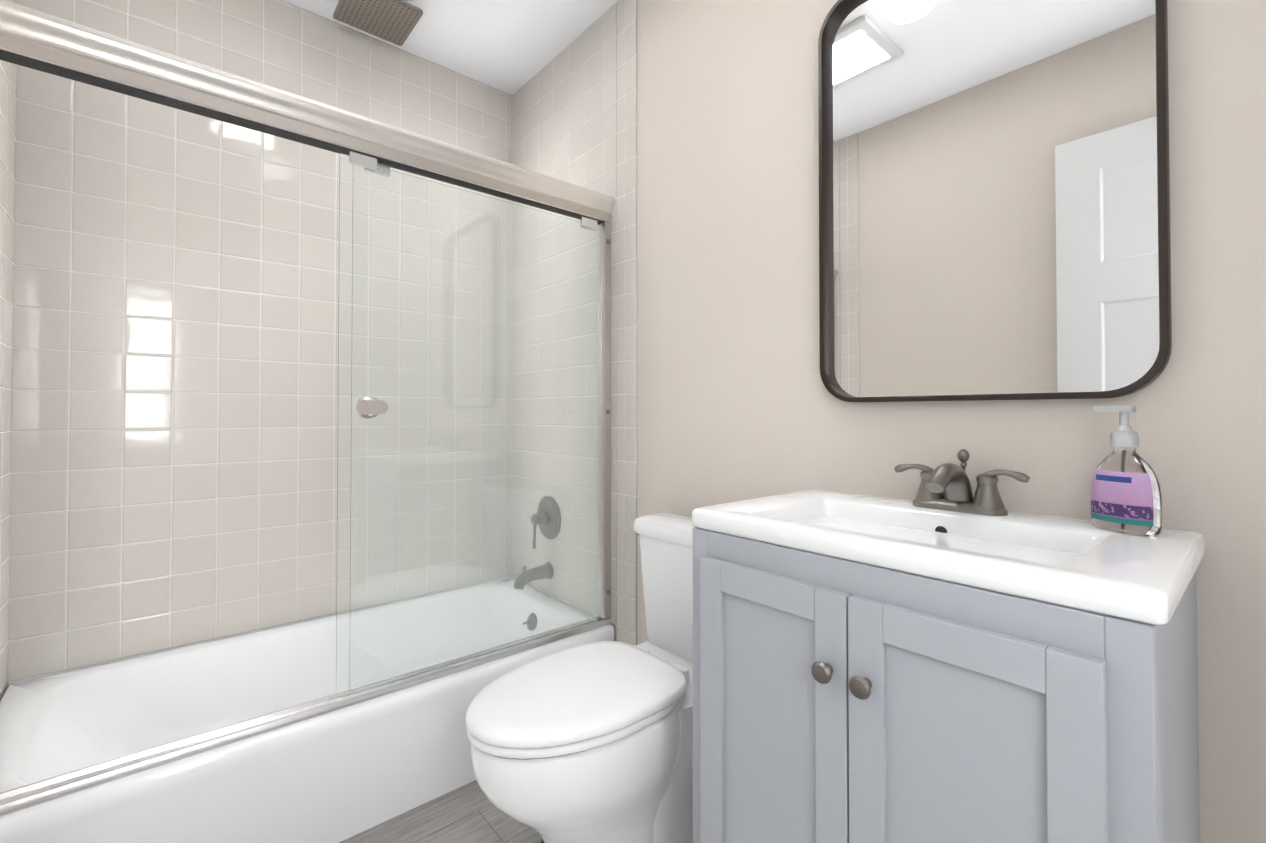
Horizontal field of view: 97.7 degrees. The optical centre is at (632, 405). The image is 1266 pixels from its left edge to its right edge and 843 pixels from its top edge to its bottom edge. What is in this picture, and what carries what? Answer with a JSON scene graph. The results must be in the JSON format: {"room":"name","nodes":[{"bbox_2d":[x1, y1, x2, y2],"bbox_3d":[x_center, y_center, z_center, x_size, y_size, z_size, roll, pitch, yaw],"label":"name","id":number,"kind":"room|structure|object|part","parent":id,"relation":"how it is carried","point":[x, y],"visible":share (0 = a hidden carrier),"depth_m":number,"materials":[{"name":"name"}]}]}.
{"room":"bathroom","nodes":[
{"label":"bathroom","id":0,"kind":"room"},
{"bbox_2d":[339,780,541,842],"bbox_3d":[-0.065,1.155,0.780,1.788,0.100,3.600,1,-1,-41],"label":"floor","id":1,"kind":"structure","parent":0,"point":[470,812],"depth_m":1.47,"materials":[{"name":"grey wood"}]},
{"bbox_2d":[0,613,614,842],"bbox_3d":[-0.913,0.745,1.778,1.568,0.745,0.783,1,-1,-41],"label":"bathtub","id":2,"kind":"object","parent":1,"relation":"on","point":[338,776],"visible":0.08,"depth_m":1.48,"materials":[{"name":"white ceramic"}]},
{"bbox_2d":[0,0,614,815],"bbox_3d":[-0.686,0.007,1.521,1.571,1.554,0.077,1,-1,-41],"label":"shower door","id":3,"kind":"structure","parent":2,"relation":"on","point":[474,414],"depth_m":1.62,"materials":[{"name":"clear glass"}]},
{"bbox_3d":[-0.705,0.004,1.484,0.060,0.060,0.024,1,-1,-41],"label":"handle","id":4,"kind":"part","parent":3,"relation":"part of","materials":[{"name":"silver metal"}]},
{"bbox_3d":[-0.444,0.051,1.726,0.862,1.424,0.006,1,-1,-41],"label":"glass","id":5,"kind":"part","parent":3,"relation":"part of","materials":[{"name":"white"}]},
{"bbox_2d":[466,513,694,842],"bbox_3d":[-0.045,0.720,1.382,0.758,0.785,0.438,1,-1,-41],"label":"toilet","id":6,"kind":"object","parent":1,"relation":"on","point":[591,742],"visible":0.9,"depth_m":1.24,"materials":[{"name":"white ceramic"}]},
{"bbox_3d":[-0.137,0.693,1.304,0.509,0.019,0.370,1,-1,-41],"label":"seat","id":7,"kind":"part","parent":6,"relation":"part of","materials":[{"name":"white plastic"}]},
{"bbox_3d":[-0.137,0.667,1.304,0.516,0.026,0.374,1,-1,-41],"label":"seat lid","id":8,"kind":"part","parent":6,"relation":"part of","materials":[{"name":"white plastic"}]},
{"bbox_3d":[-0.112,0.909,1.323,0.558,0.405,0.372,1,-1,-41],"label":"bowl","id":9,"kind":"part","parent":6,"relation":"part of","materials":[{"name":"white ceramic"}]},
{"bbox_3d":[0.186,0.362,1.585,0.149,0.048,0.438,1,-1,-41],"label":"tank lid","id":10,"kind":"part","parent":6,"relation":"part of","materials":[{"name":"white ceramic"}]},
{"bbox_3d":[0.189,0.559,1.585,0.130,0.343,0.412,1,-1,-41],"label":"tank","id":11,"kind":"part","parent":6,"relation":"part of","materials":[{"name":"white ceramic"}]},
{"bbox_2d":[692,449,1203,842],"bbox_3d":[0.489,0.596,0.965,0.509,1.023,0.685,1,-1,-41],"label":"bathroom vanity","id":12,"kind":"object","parent":1,"relation":"on","point":[945,656],"visible":1,"depth_m":0.78,"materials":[{"name":"grey wood"}]},
{"bbox_3d":[0.137,0.674,1.074,0.019,0.868,0.040,1,-1,-41],"label":"frame","id":13,"kind":"part","parent":12,"relation":"part of","materials":[{"name":"grey wood"}]},
{"bbox_3d":[0.231,0.632,0.938,0.008,0.596,0.195,1,-1,-41],"label":"door panel","id":14,"kind":"part","parent":12,"relation":"part of","materials":[{"name":"grey wood"}]},
{"bbox_3d":[0.228,0.311,0.941,0.019,0.052,0.189,1,-1,-41],"label":"door rail","id":15,"kind":"part","parent":12,"relation":"part of","materials":[{"name":"grey wood"}]},
{"bbox_3d":[0.287,0.400,0.834,0.028,0.032,0.032,1,-1,-41],"label":"knob","id":16,"kind":"part","parent":12,"relation":"part of","materials":[{"name":"silver metal"}]},
{"bbox_3d":[0.326,0.400,0.789,0.028,0.032,0.032,1,-1,-41],"label":"knob","id":17,"kind":"part","parent":12,"relation":"part of","materials":[{"name":"silver metal"}]},
{"bbox_3d":[0.340,0.271,0.842,0.019,0.068,0.585,1,-1,-41],"label":"frame","id":18,"kind":"part","parent":12,"relation":"part of","materials":[{"name":"grey wood"}]},
{"bbox_2d":[894,449,1029,515],"bbox_3d":[0.605,0.144,1.058,0.155,0.117,0.238,1,-1,-41],"label":"faucet","id":19,"kind":"object","parent":12,"relation":"on","point":[946,490],"depth_m":1.05,"materials":[{"name":"silver metal"}]},
{"bbox_3d":[0.421,0.308,0.716,0.019,0.052,0.189,1,-1,-41],"label":"door rail","id":20,"kind":"part","parent":12,"relation":"part of","materials":[{"name":"grey wood"}]},
{"bbox_3d":[0.423,0.629,0.714,0.008,0.596,0.195,1,-1,-41],"label":"door panel","id":21,"kind":"part","parent":12,"relation":"part of","materials":[{"name":"grey wood"}]},
{"bbox_2d":[1090,406,1161,535],"bbox_3d":[0.784,0.100,0.882,0.059,0.200,0.087,1,-1,-41],"label":"soap bottle","id":22,"kind":"object","parent":12,"relation":"on","point":[1125,494],"visible":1,"depth_m":0.87,"materials":[{"name":"purple plastic"}]},
{"bbox_3d":[0.784,0.020,0.884,0.011,0.024,0.011,1,-1,-41],"label":"stem","id":23,"kind":"part","parent":22,"relation":"part of","materials":[{"name":"white plastic"}]},
{"bbox_3d":[0.543,0.668,0.599,0.019,0.868,0.040,1,-1,-41],"label":"frame","id":24,"kind":"part","parent":12,"relation":"part of","materials":[{"name":"grey wood"}]},
{"bbox_2d":[284,0,618,94],"bbox_3d":[-0.325,-1.536,1.120,1.788,0.100,2.800,1,-1,-41],"label":"ceiling","id":25,"kind":"structure","parent":0,"point":[511,47],"depth_m":2.18,"materials":[{"name":"paint"}]},
{"bbox_2d":[333,0,422,45],"bbox_3d":[-0.921,-1.441,1.998,0.244,0.065,0.244,1,-1,-41],"label":"shower head","id":26,"kind":"object","parent":25,"relation":"attached to","point":[394,21],"visible":1,"depth_m":2.00},
{"bbox_2d":[611,0,1265,842],"bbox_3d":[0.349,-0.182,1.613,0.100,2.595,2.700,1,-1,-41],"label":"wall","id":27,"kind":"structure","parent":0,"point":[737,400],"depth_m":1.29,"materials":[{"name":"paint"}]},
{"bbox_2d":[512,2,616,625],"bbox_3d":[-0.314,-0.338,2.306,0.008,2.264,0.789,1,-1,-41],"label":"wall tile","id":28,"kind":"structure","parent":27,"relation":"attached to","point":[564,124],"depth_m":2.16,"materials":[{"name":"beige tile"}]},
{"bbox_2d":[617,0,636,645],"bbox_3d":[-0.023,-0.177,1.964,0.008,2.595,0.106,1,-1,-41],"label":"wall tiles","id":29,"kind":"structure","parent":27,"relation":"attached to","point":[626,317],"depth_m":1.96,"materials":[{"name":"beige tile"}]},
{"bbox_2d":[818,0,1171,401],"bbox_3d":[0.670,-0.496,1.137,0.034,0.970,0.618,1,-1,-41],"label":"mirror","id":30,"kind":"object","parent":27,"relation":"attached to","point":[994,199],"visible":0.98,"depth_m":1.10,"materials":[{"name":"grey mirror"}]},
{"bbox_3d":[-0.934,-0.197,0.515,0.100,2.595,2.700,1,-1,-41],"label":"wall","id":31,"kind":"structure","parent":0,"visible":0},
{"bbox_2d":[0,0,17,696],"bbox_3d":[-1.514,-0.352,1.278,0.008,2.264,0.789,1,-1,-41],"label":"wall tile","id":32,"kind":"structure","parent":31,"relation":"attached to","point":[8,76],"depth_m":1.51,"materials":[{"name":"beige tile"}]},
{"bbox_3d":[-1.203,-0.175,2.127,1.788,2.595,0.100,1,-1,-41],"label":"wall","id":33,"kind":"structure","parent":0,"visible":0},
{"bbox_2d":[7,0,512,683],"bbox_3d":[-1.168,-0.341,2.089,1.572,2.264,0.008,1,-1,-41],"label":"wall tile","id":34,"kind":"structure","parent":33,"relation":"attached to","point":[175,388],"depth_m":1.81,"materials":[{"name":"beige tile"}]}
]}

